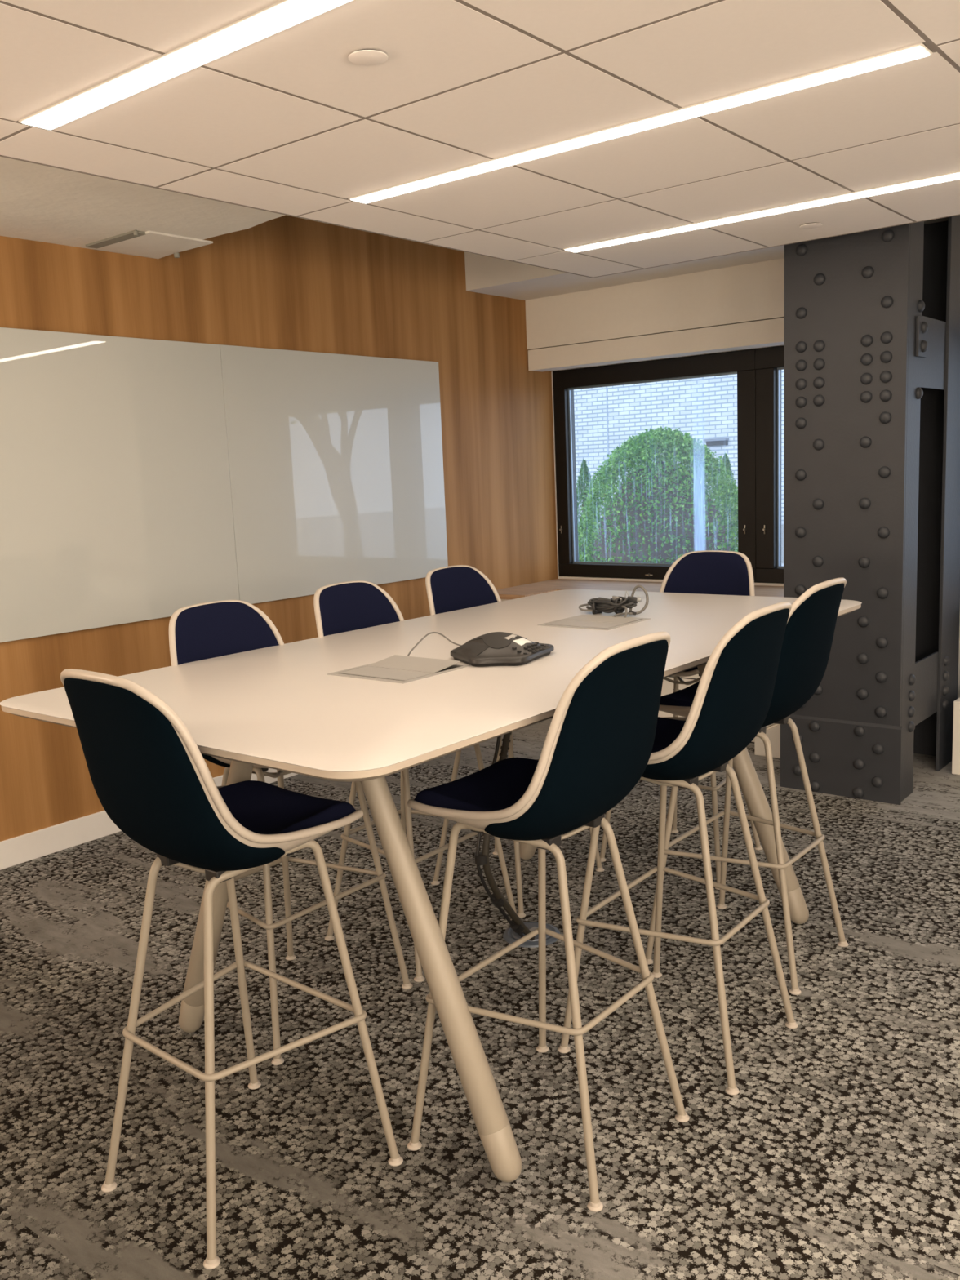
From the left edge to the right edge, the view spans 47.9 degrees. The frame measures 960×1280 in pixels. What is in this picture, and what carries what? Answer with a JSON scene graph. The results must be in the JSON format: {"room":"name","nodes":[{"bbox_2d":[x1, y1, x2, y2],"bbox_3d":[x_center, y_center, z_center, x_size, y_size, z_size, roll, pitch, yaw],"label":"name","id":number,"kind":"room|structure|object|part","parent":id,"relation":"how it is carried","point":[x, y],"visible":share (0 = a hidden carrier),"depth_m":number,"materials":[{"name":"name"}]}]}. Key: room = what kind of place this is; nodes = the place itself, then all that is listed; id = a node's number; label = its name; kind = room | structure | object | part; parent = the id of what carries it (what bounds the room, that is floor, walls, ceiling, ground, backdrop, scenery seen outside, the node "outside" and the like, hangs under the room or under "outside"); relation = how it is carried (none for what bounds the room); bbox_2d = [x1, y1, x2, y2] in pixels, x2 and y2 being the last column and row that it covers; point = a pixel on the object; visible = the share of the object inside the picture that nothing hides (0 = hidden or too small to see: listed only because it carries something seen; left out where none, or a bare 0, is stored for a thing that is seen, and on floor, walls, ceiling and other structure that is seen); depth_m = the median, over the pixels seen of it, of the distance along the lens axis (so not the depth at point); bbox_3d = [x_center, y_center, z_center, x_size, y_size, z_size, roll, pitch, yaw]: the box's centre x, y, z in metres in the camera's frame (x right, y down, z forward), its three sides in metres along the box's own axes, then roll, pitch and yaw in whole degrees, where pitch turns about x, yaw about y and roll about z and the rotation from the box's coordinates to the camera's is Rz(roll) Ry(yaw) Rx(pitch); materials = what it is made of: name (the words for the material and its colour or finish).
{"room":"office","nodes":[
{"label":"office","id":0,"kind":"room"},
{"bbox_2d":[0,215,558,841],"bbox_3d":[-2.493,-0.583,3.911,0.120,3.300,9.680,5,11,38],"label":"wall","id":1,"kind":"structure","parent":0,"point":[287,282],"depth_m":5.68,"materials":[{"name":"brown wood"}]},
{"bbox_2d":[0,768,297,870],"bbox_3d":[-2.611,1.048,3.822,0.012,0.118,8.720,5,11,38],"label":"baseboard","id":2,"kind":"structure","parent":1,"relation":"attached to","point":[23,848],"depth_m":4.75,"materials":[{"name":"white paint"}]},
{"bbox_2d":[0,327,448,642],"bbox_3d":[-1.377,-0.772,5.184,0.020,1.279,3.682,5,11,38],"label":"whiteboard","id":3,"kind":"object","parent":1,"relation":"attached to","point":[141,479],"visible":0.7,"depth_m":5.19,"materials":[{"name":"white glass"}]},
{"bbox_3d":[-1.879,-0.653,4.555,0.008,1.279,2.054,5,11,38],"label":"board panel","id":4,"kind":"part","parent":3,"relation":"part of","materials":[{"name":"white glass"}]},
{"bbox_3d":[-0.732,-0.922,5.971,0.008,1.279,1.626,5,11,38],"label":"board panel","id":5,"kind":"part","parent":3,"relation":"part of","materials":[{"name":"white glass"}]},
{"bbox_2d":[0,717,959,1279],"bbox_3d":[1.162,1.383,1.403,9.153,0.120,9.800,5,11,38],"label":"floor","id":6,"kind":"structure","parent":0,"point":[836,1154],"depth_m":2.85,"materials":[{"name":"carpet"}]},
{"bbox_2d":[60,668,403,1269],"bbox_3d":[-0.566,0.624,2.411,0.559,1.215,0.549,5,12,40],"label":"bar stool","id":7,"kind":"object","parent":6,"relation":"on","point":[148,773],"visible":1,"depth_m":2.22,"materials":[{"name":"beige plastic"}]},
{"bbox_3d":[-0.755,0.852,2.426,0.232,0.768,0.060,-7,10,-28],"label":"leg","id":8,"kind":"part","parent":7,"relation":"part of","materials":[{"name":"beige metal"}]},
{"bbox_3d":[-0.547,0.871,2.248,0.060,0.768,0.232,1,9,20],"label":"leg","id":9,"kind":"part","parent":7,"relation":"part of","materials":[{"name":"beige metal"}]},
{"bbox_3d":[-0.609,0.794,2.683,0.041,0.790,0.215,-2,9,6],"label":"leg","id":10,"kind":"part","parent":7,"relation":"part of","materials":[{"name":"beige metal"}]},
{"bbox_3d":[-0.464,0.470,2.309,0.101,0.035,0.020,-8,10,-32],"label":"rail","id":11,"kind":"part","parent":7,"relation":"part of","materials":[{"name":"beige metal"}]},
{"bbox_3d":[-0.310,0.821,2.428,0.215,0.790,0.041,-5,9,-14],"label":"leg","id":12,"kind":"part","parent":7,"relation":"part of","materials":[{"name":"beige metal"}]},
{"bbox_2d":[168,600,413,1065],"bbox_3d":[-0.591,0.502,3.202,0.549,1.215,0.559,5,11,38],"label":"bar stool","id":13,"kind":"object","parent":6,"relation":"on","point":[215,628],"visible":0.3,"depth_m":3.25,"materials":[{"name":"beige plastic"}]},
{"bbox_3d":[-0.781,0.730,3.220,0.232,0.768,0.060,0,9,18],"label":"leg","id":14,"kind":"part","parent":13,"relation":"part of","materials":[{"name":"beige metal"}]},
{"bbox_3d":[-0.587,0.746,2.988,0.041,0.790,0.215,-5,9,-16],"label":"leg","id":15,"kind":"part","parent":13,"relation":"part of","materials":[{"name":"beige metal"}]},
{"bbox_3d":[-0.610,0.689,3.431,0.060,0.768,0.232,-8,10,-30],"label":"leg","id":16,"kind":"part","parent":13,"relation":"part of","materials":[{"name":"beige metal"}]},
{"bbox_3d":[-0.342,0.688,3.292,0.215,0.790,0.041,-2,9,4],"label":"leg","id":17,"kind":"part","parent":13,"relation":"part of","materials":[{"name":"beige metal"}]},
{"bbox_2d":[313,580,516,982],"bbox_3d":[-0.238,0.417,3.648,0.549,1.215,0.559,4,11,37],"label":"bar stool","id":18,"kind":"object","parent":6,"relation":"on","point":[348,606],"visible":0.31,"depth_m":3.69,"materials":[{"name":"beige plastic"}]},
{"bbox_3d":[-0.428,0.646,3.661,0.232,0.768,0.060,0,9,16],"label":"leg","id":19,"kind":"part","parent":18,"relation":"part of","materials":[{"name":"beige metal"}]},
{"bbox_3d":[-0.262,0.605,3.877,0.060,0.768,0.232,-8,10,-31],"label":"leg","id":20,"kind":"part","parent":18,"relation":"part of","materials":[{"name":"beige metal"}]},
{"bbox_3d":[-0.228,0.661,3.435,0.041,0.790,0.215,-5,9,-18],"label":"leg","id":21,"kind":"part","parent":18,"relation":"part of","materials":[{"name":"beige metal"}]},
{"bbox_3d":[0.009,0.602,3.744,0.215,0.790,0.041,-2,9,3],"label":"leg","id":22,"kind":"part","parent":18,"relation":"part of","materials":[{"name":"beige metal"}]},
{"bbox_2d":[0,589,862,1182],"bbox_3d":[0.103,0.530,3.334,1.292,1.060,2.566,5,11,38],"label":"bar table","id":23,"kind":"object","parent":6,"relation":"on","point":[278,707],"visible":0.85,"depth_m":2.59,"materials":[{"name":"laminate"}]},
{"bbox_3d":[-0.705,0.640,2.936,0.464,1.033,0.073,5,11,38],"label":"leg","id":24,"kind":"part","parent":23,"relation":"part of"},
{"bbox_2d":[327,654,471,684],"bbox_3d":[-0.212,0.072,2.862,0.272,0.016,0.272,5,11,38],"label":"cover","id":25,"kind":"object","parent":23,"relation":"on","point":[396,668],"visible":1,"depth_m":2.85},
{"bbox_3d":[-0.246,0.086,2.820,0.236,0.002,0.104,5,11,38],"label":"lid","id":26,"kind":"part","parent":25,"relation":"part of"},
{"bbox_3d":[-0.178,0.064,2.903,0.236,0.002,0.108,5,18,38],"label":"lid","id":27,"kind":"part","parent":25,"relation":"part of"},
{"bbox_3d":[-0.115,0.688,2.467,0.464,1.033,0.073,5,11,38],"label":"leg","id":28,"kind":"part","parent":23,"relation":"part of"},
{"bbox_2d":[407,631,554,666],"bbox_3d":[0.003,0.012,3.014,0.363,0.070,0.308,2,10,28],"label":"phone","id":29,"kind":"object","parent":23,"relation":"on","point":[495,648],"visible":1,"depth_m":2.91,"materials":[{"name":"grey plastic"}]},
{"bbox_3d":[-0.149,0.008,3.083,0.179,0.049,0.093,-7,10,-29],"label":"cord","id":30,"kind":"part","parent":29,"relation":"part of","materials":[{"name":"black plastic"}]},
{"bbox_2d":[451,641,489,656],"bbox_3d":[-0.025,0.023,2.942,0.050,0.030,0.124,-8,11,-33],"label":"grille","id":31,"kind":"object","parent":29,"relation":"attached to","point":[469,648],"depth_m":2.92,"materials":[{"name":"black plastic"}]},
{"bbox_2d":[474,732,534,940],"bbox_3d":[0.071,0.524,3.446,0.051,1.016,0.278,5,11,38],"label":"spine","id":32,"kind":"object","parent":23,"relation":"hanging from","point":[497,899],"visible":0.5,"depth_m":3.41,"materials":[{"name":"plastic"}]},
{"bbox_3d":[0.323,0.399,4.205,0.464,1.033,0.073,5,11,38],"label":"leg","id":33,"kind":"part","parent":23,"relation":"part of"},
{"bbox_2d":[537,614,650,630],"bbox_3d":[0.380,-0.061,3.594,0.272,0.004,0.272,5,11,38],"label":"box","id":34,"kind":"object","parent":23,"relation":"on","point":[581,621],"visible":1,"depth_m":3.58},
{"bbox_3d":[0.345,-0.052,3.550,0.236,0.002,0.104,5,11,38],"label":"lid","id":35,"kind":"part","parent":34,"relation":"part of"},
{"bbox_3d":[0.414,-0.070,3.635,0.236,0.002,0.108,5,12,38],"label":"lid","id":36,"kind":"part","parent":34,"relation":"part of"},
{"bbox_2d":[578,585,648,617],"bbox_3d":[0.446,-0.138,3.749,0.116,0.106,0.274,-11,12,-43],"label":"cable bundle","id":37,"kind":"object","parent":23,"relation":"on","point":[617,605],"visible":1,"depth_m":3.73,"materials":[{"name":"black plastic"}]},
{"bbox_3d":[0.913,0.447,3.736,0.464,1.033,0.073,5,11,38],"label":"leg","id":38,"kind":"part","parent":23,"relation":"part of","materials":[{"name":"beige wood"}]},
{"bbox_2d":[425,564,604,917],"bbox_3d":[0.108,0.332,4.102,0.549,1.215,0.559,5,11,38],"label":"bar stool","id":39,"kind":"object","parent":6,"relation":"on","point":[458,587],"visible":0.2,"depth_m":4.15,"materials":[{"name":"beige plastic"}]},
{"bbox_3d":[-0.081,0.560,4.120,0.232,0.768,0.060,0,9,18],"label":"leg","id":40,"kind":"part","parent":39,"relation":"part of","materials":[{"name":"beige metal"}]},
{"bbox_3d":[0.090,0.519,4.331,0.060,0.768,0.232,-8,10,-30],"label":"leg","id":41,"kind":"part","parent":39,"relation":"part of","materials":[{"name":"beige metal"}]},
{"bbox_3d":[0.112,0.576,3.888,0.041,0.790,0.215,-5,9,-16],"label":"leg","id":42,"kind":"part","parent":39,"relation":"part of","materials":[{"name":"beige metal"}]},
{"bbox_3d":[0.358,0.518,4.192,0.215,0.790,0.041,-2,9,4],"label":"leg","id":43,"kind":"part","parent":39,"relation":"part of","materials":[{"name":"beige metal"}]},
{"bbox_2d":[502,921,559,947],"bbox_3d":[0.176,0.996,3.689,0.196,0.026,0.196,5,11,38],"label":"box","id":44,"kind":"object","parent":6,"relation":"on","point":[509,935],"visible":0.48,"depth_m":3.66,"materials":[{"name":"metal"}]},
{"bbox_3d":[0.176,0.997,3.689,0.140,0.006,0.140,5,11,38],"label":"lid","id":45,"kind":"part","parent":44,"relation":"part of","materials":[{"name":"metal"}]},
{"bbox_2d":[528,926,538,931],"bbox_3d":[0.184,0.993,3.682,0.040,0.005,0.060,5,11,38],"label":"outlet","id":46,"kind":"object","parent":44,"relation":"attached to","point":[531,928],"depth_m":3.70,"materials":[{"name":"metal"}]},
{"bbox_2d":[407,631,689,1212],"bbox_3d":[0.158,0.575,2.526,0.549,1.215,0.559,5,11,38],"label":"bar stool","id":47,"kind":"object","parent":6,"relation":"on","point":[598,744],"visible":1,"depth_m":2.34,"materials":[{"name":"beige plastic"}]},
{"bbox_3d":[-0.073,0.799,2.499,0.215,0.790,0.041,-2,9,4],"label":"leg","id":48,"kind":"part","parent":47,"relation":"part of","materials":[{"name":"beige metal"}]},
{"bbox_3d":[0.059,0.433,2.406,0.101,0.035,0.020,1,10,22],"label":"rail","id":49,"kind":"part","parent":47,"relation":"part of","materials":[{"name":"beige metal"}]},
{"bbox_3d":[0.172,0.742,2.803,0.041,0.790,0.215,-5,9,-16],"label":"leg","id":50,"kind":"part","parent":47,"relation":"part of","materials":[{"name":"beige metal"}]},
{"bbox_3d":[0.184,0.822,2.359,0.215,0.768,0.113,5,11,38],"label":"leg","id":51,"kind":"part","parent":47,"relation":"part of","materials":[{"name":"beige metal"}]},
{"bbox_3d":[0.367,0.781,2.575,0.232,0.768,0.060,0,9,18],"label":"leg","id":52,"kind":"part","parent":47,"relation":"part of","materials":[{"name":"beige metal"}]},
{"bbox_2d":[557,601,798,1095],"bbox_3d":[0.542,0.496,2.927,0.549,1.215,0.559,4,11,37],"label":"bar stool","id":53,"kind":"object","parent":6,"relation":"on","point":[732,700],"visible":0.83,"depth_m":2.73,"materials":[{"name":"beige plastic"}]},
{"bbox_3d":[0.311,0.721,2.897,0.215,0.790,0.041,-2,9,3],"label":"leg","id":54,"kind":"part","parent":53,"relation":"part of","materials":[{"name":"beige metal"}]},
{"bbox_3d":[0.444,0.354,2.806,0.101,0.035,0.020,1,9,21],"label":"rail","id":55,"kind":"part","parent":53,"relation":"part of","materials":[{"name":"beige metal"}]},
{"bbox_3d":[0.551,0.663,3.205,0.041,0.790,0.215,-5,9,-17],"label":"leg","id":56,"kind":"part","parent":53,"relation":"part of","materials":[{"name":"beige metal"}]},
{"bbox_3d":[0.582,0.742,2.766,0.060,0.768,0.232,-8,10,-31],"label":"leg","id":57,"kind":"part","parent":53,"relation":"part of","materials":[{"name":"beige metal"}]},
{"bbox_3d":[0.750,0.701,2.980,0.232,0.768,0.060,0,9,17],"label":"leg","id":58,"kind":"part","parent":53,"relation":"part of","materials":[{"name":"beige metal"}]},
{"bbox_2d":[600,550,763,889],"bbox_3d":[0.812,0.276,4.271,0.559,1.215,0.549,5,12,40],"label":"bar stool","id":59,"kind":"object","parent":6,"relation":"on","point":[721,572],"visible":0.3,"depth_m":4.34,"materials":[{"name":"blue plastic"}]},
{"bbox_3d":[0.573,0.489,4.316,0.215,0.790,0.041,-5,9,-15],"label":"leg","id":60,"kind":"part","parent":59,"relation":"part of","materials":[{"name":"beige metal"}]},
{"bbox_3d":[0.809,0.462,4.502,0.060,0.768,0.232,1,9,19],"label":"leg","id":61,"kind":"part","parent":59,"relation":"part of","materials":[{"name":"beige metal"}]},
{"bbox_3d":[0.874,0.516,4.063,0.041,0.790,0.215,-2,9,6],"label":"leg","id":62,"kind":"part","parent":59,"relation":"part of","materials":[{"name":"beige metal"}]},
{"bbox_3d":[1.020,0.481,4.325,0.232,0.768,0.060,-7,10,-28],"label":"leg","id":63,"kind":"part","parent":59,"relation":"part of","materials":[{"name":"beige metal"}]},
{"bbox_2d":[657,674,780,758],"bbox_3d":[1.155,0.144,6.633,2.288,0.720,0.985,5,11,38],"label":"base cabinet","id":64,"kind":"object","parent":6,"relation":"on","point":[773,734],"visible":0.02,"depth_m":5.80,"materials":[{"name":"white ceramic"}]},
{"bbox_2d":[496,578,783,601],"bbox_3d":[1.166,-0.259,6.600,2.300,0.075,0.915,5,11,38],"label":"window ledge","id":65,"kind":"object","parent":64,"relation":"on","point":[538,588],"visible":0.24,"depth_m":7.01,"materials":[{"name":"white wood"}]},
{"bbox_3d":[1.909,0.205,6.034,0.358,0.720,0.985,5,11,38],"label":"casing","id":66,"kind":"part","parent":64,"relation":"part of","materials":[{"name":"beige paint"}]},
{"bbox_2d":[645,577,848,995],"bbox_3d":[0.850,0.406,3.422,0.549,1.215,0.559,5,11,38],"label":"bar stool","id":67,"kind":"object","parent":6,"relation":"on","point":[808,637],"visible":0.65,"depth_m":3.24,"materials":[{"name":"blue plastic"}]},
{"bbox_3d":[0.618,0.631,3.396,0.215,0.790,0.041,-2,9,4],"label":"leg","id":68,"kind":"part","parent":67,"relation":"part of","materials":[{"name":"beige metal"}]},
{"bbox_3d":[0.864,0.573,3.699,0.041,0.790,0.215,-5,9,-16],"label":"leg","id":69,"kind":"part","parent":67,"relation":"part of","materials":[{"name":"beige metal"}]},
{"bbox_3d":[0.887,0.652,3.260,0.060,0.768,0.232,-8,10,-30],"label":"leg","id":70,"kind":"part","parent":67,"relation":"part of","materials":[{"name":"beige metal"}]},
{"bbox_3d":[1.058,0.612,3.471,0.232,0.768,0.060,0,9,18],"label":"leg","id":71,"kind":"part","parent":67,"relation":"part of","materials":[{"name":"beige metal"}]},
{"bbox_2d":[780,214,959,804],"bbox_3d":[1.911,-0.792,5.184,0.594,2.950,0.953,5,11,38],"label":"steel column","id":72,"kind":"structure","parent":6,"relation":"on","point":[872,331],"depth_m":4.89,"materials":[{"name":"metal"}]},
{"bbox_3d":[1.676,0.550,5.045,0.569,0.362,0.012,5,11,38],"label":"plate","id":73,"kind":"part","parent":72,"relation":"part of","materials":[{"name":"paint"}]},
{"bbox_3d":[1.632,-0.730,4.858,0.547,2.950,0.020,5,11,38],"label":"plate","id":74,"kind":"part","parent":72,"relation":"part of","materials":[{"name":"paint"}]},
{"bbox_3d":[2.103,0.239,5.142,0.012,0.300,0.640,5,11,38],"label":"batten plate","id":75,"kind":"part","parent":72,"relation":"part of","materials":[{"name":"paint"}]},
{"bbox_3d":[2.037,-1.301,4.903,0.012,0.310,0.640,5,11,38],"label":"batten plate","id":76,"kind":"part","parent":72,"relation":"part of","materials":[{"name":"paint"}]},
{"bbox_3d":[2.192,-0.861,5.550,0.547,2.950,0.020,5,11,38],"label":"plate","id":77,"kind":"part","parent":72,"relation":"part of","materials":[{"name":"paint"}]},
{"bbox_2d":[951,697,959,774],"bbox_3d":[4.932,0.410,3.720,6.040,0.770,0.840,5,11,38],"label":"base cabinet","id":78,"kind":"object","parent":6,"relation":"on","point":[956,723],"visible":1,"depth_m":5.29,"materials":[{"name":"white ceramic"}]},
{"bbox_2d":[0,0,959,277],"bbox_3d":[0.676,-0.972,0.188,6.488,0.012,7.702,5,11,38],"label":"ceiling","id":79,"kind":"structure","parent":0,"point":[200,115],"depth_m":2.75,"materials":[{"name":"tile"}]},
{"bbox_2d":[17,0,354,129],"bbox_3d":[-0.400,-1.230,2.118,1.800,0.036,0.088,5,11,38],"label":"recessed light","id":80,"kind":"object","parent":79,"relation":"in","point":[279,16],"visible":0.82,"depth_m":2.28,"materials":[{"name":"white plastic"}]},
{"bbox_2d":[348,48,387,65],"bbox_3d":[-0.241,-1.256,2.326,0.085,0.008,0.085,5,11,38],"label":"sprinkler cover","id":81,"kind":"object","parent":79,"relation":"attached to","point":[364,56],"visible":1,"depth_m":2.32,"materials":[{"name":"plastic"}]},
{"bbox_2d":[0,0,959,278],"bbox_3d":[0.676,-0.993,0.186,6.508,0.056,7.718,5,11,38],"label":"grid","id":82,"kind":"object","parent":79,"relation":"attached to","point":[929,44],"visible":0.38,"depth_m":2.87,"materials":[{"name":"white metal"}]},
{"bbox_2d":[348,42,932,203],"bbox_3d":[0.299,-1.394,2.981,1.800,0.036,0.080,5,11,38],"label":"recessed light","id":83,"kind":"object","parent":79,"relation":"in","point":[918,51],"visible":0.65,"depth_m":2.81,"materials":[{"name":"white plastic"}]},
{"bbox_2d":[563,171,959,252],"bbox_3d":[1.072,-1.576,3.935,1.800,0.036,0.086,5,11,38],"label":"recessed light","id":84,"kind":"object","parent":79,"relation":"in","point":[953,175],"visible":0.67,"depth_m":3.92,"materials":[{"name":"white plastic"}]},
{"bbox_2d":[799,222,822,228],"bbox_3d":[1.288,-1.613,4.205,0.085,0.008,0.085,5,11,38],"label":"sprinkler cover","id":85,"kind":"object","parent":79,"relation":"attached to","point":[809,225],"visible":1,"depth_m":4.19,"materials":[{"name":"plastic"}]},
{"bbox_2d":[551,345,783,371],"bbox_3d":[4.031,-2.111,4.659,8.953,1.065,0.200,5,11,38],"label":"wall","id":86,"kind":"structure","parent":0,"point":[776,345],"depth_m":6.88,"materials":[{"name":"white paint"}]},
{"bbox_2d":[524,257,784,350],"bbox_3d":[3.892,-1.833,4.513,8.953,0.317,0.280,5,11,38],"label":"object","id":87,"kind":"structure","parent":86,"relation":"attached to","point":[754,291],"depth_m":6.56,"materials":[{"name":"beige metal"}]},
{"bbox_2d":[528,317,784,371],"bbox_3d":[3.885,-1.601,4.523,8.947,0.133,0.220,5,11,38],"label":"box","id":88,"kind":"object","parent":87,"relation":"attached to","point":[770,332],"visible":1,"depth_m":6.60,"materials":[{"name":"white paint"}]},
{"bbox_2d":[558,576,959,698],"bbox_3d":[4.130,0.219,5.022,8.953,0.815,0.200,5,11,38],"label":"wall","id":89,"kind":"structure","parent":0,"point":[559,577],"depth_m":7.21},
{"bbox_2d":[551,349,755,582],"bbox_3d":[1.138,-1.112,7.129,1.490,1.414,0.138,5,11,38],"label":"window","id":90,"kind":"structure","parent":89,"relation":"in","point":[742,363],"depth_m":7.14,"materials":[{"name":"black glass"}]},
{"bbox_2d":[755,346,783,582],"bbox_3d":[2.310,-1.017,6.197,1.509,1.414,0.138,5,11,38],"label":"window","id":91,"kind":"structure","parent":89,"relation":"in","point":[769,362],"depth_m":6.58,"materials":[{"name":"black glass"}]},
{"bbox_3d":[1.041,-1.992,0.925,9.173,0.100,9.900,5,11,38],"label":"ceiling slab","id":92,"kind":"structure","parent":0,"visible":0},
{"bbox_2d":[0,156,285,258],"bbox_3d":[-2.730,-1.574,1.883,1.903,0.700,6.355,5,11,38],"label":"soffit","id":93,"kind":"structure","parent":92,"relation":"attached to","point":[38,202],"depth_m":4.08,"materials":[{"name":"paint"}]},
{"bbox_2d":[85,230,213,257],"bbox_3d":[-1.423,-1.687,4.641,0.400,0.034,0.374,5,11,38],"label":"ceiling box","id":94,"kind":"object","parent":93,"relation":"attached to","point":[148,243],"visible":1,"depth_m":4.62,"materials":[{"name":"paint"}]},
{"bbox_2d":[464,217,948,300],"bbox_3d":[3.679,-2.250,4.202,8.953,0.620,0.900,5,11,38],"label":"soffit","id":95,"kind":"structure","parent":92,"relation":"attached to","point":[484,274],"depth_m":6.48,"materials":[{"name":"paint"}]},
{"label":"outside","id":96,"kind":"structure","parent":0,"visible":0},
{"bbox_3d":[12.220,-2.267,23.201,70.000,0.100,38.450,5,11,38],"label":"ground","id":97,"kind":"structure","parent":96,"visible":0},
{"bbox_2d":[576,458,599,558],"bbox_3d":[1.113,-0.922,11.220,0.698,1.899,0.690,-6,9,-19],"label":"conifer","id":98,"kind":"object","parent":97,"relation":"on","point":[585,477],"visible":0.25,"depth_m":11.07,"materials":[{"name":"green plant"}]},
{"bbox_2d":[577,426,737,563],"bbox_3d":[1.618,-0.833,9.652,1.485,2.122,1.756,-10,12,-40],"label":"round shrub","id":99,"kind":"object","parent":97,"relation":"on","point":[657,514],"visible":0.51,"depth_m":9.19,"materials":[{"name":"green plant"}]},
{"bbox_2d":[577,524,783,563],"bbox_3d":[-1.335,-2.242,24.265,27.500,0.670,0.500,5,11,38],"label":"trim","id":100,"kind":"structure","parent":97,"relation":"on","point":[782,525],"depth_m":18.73,"materials":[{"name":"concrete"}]},
{"bbox_2d":[573,369,783,524],"bbox_3d":[-1.541,-7.788,23.442,27.500,10.550,0.400,5,11,38],"label":"wall","id":101,"kind":"structure","parent":100,"relation":"on","point":[704,407],"depth_m":19.92,"materials":[{"name":"white brick"}]},
{"bbox_2d":[575,386,783,484],"bbox_3d":[-1.667,-7.758,23.286,27.500,10.550,0.006,5,11,38],"label":"trim","id":102,"kind":"structure","parent":101,"relation":"attached to","point":[606,387],"depth_m":20.64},
{"bbox_2d":[702,437,728,445],"bbox_3d":[4.206,-3.529,19.253,0.440,0.120,0.130,5,11,38],"label":"wall lamp","id":103,"kind":"object","parent":101,"relation":"attached to","point":[713,442],"visible":0.96,"depth_m":19.23,"materials":[{"name":"grey metal"}]},
{"bbox_2d":[702,437,728,441],"bbox_3d":[4.204,-3.568,19.247,0.440,0.040,0.130,5,11,38],"label":"hood","id":104,"kind":"object","parent":103,"relation":"attached to","point":[726,439],"depth_m":19.18,"materials":[{"name":"grey metal"}]},
{"bbox_2d":[714,452,737,549],"bbox_3d":[2.550,-0.978,11.158,0.694,1.892,0.683,-5,9,-18],"label":"conifer","id":105,"kind":"object","parent":97,"relation":"on","point":[726,460],"visible":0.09,"depth_m":11.01,"materials":[{"name":"green plant"}]}
]}

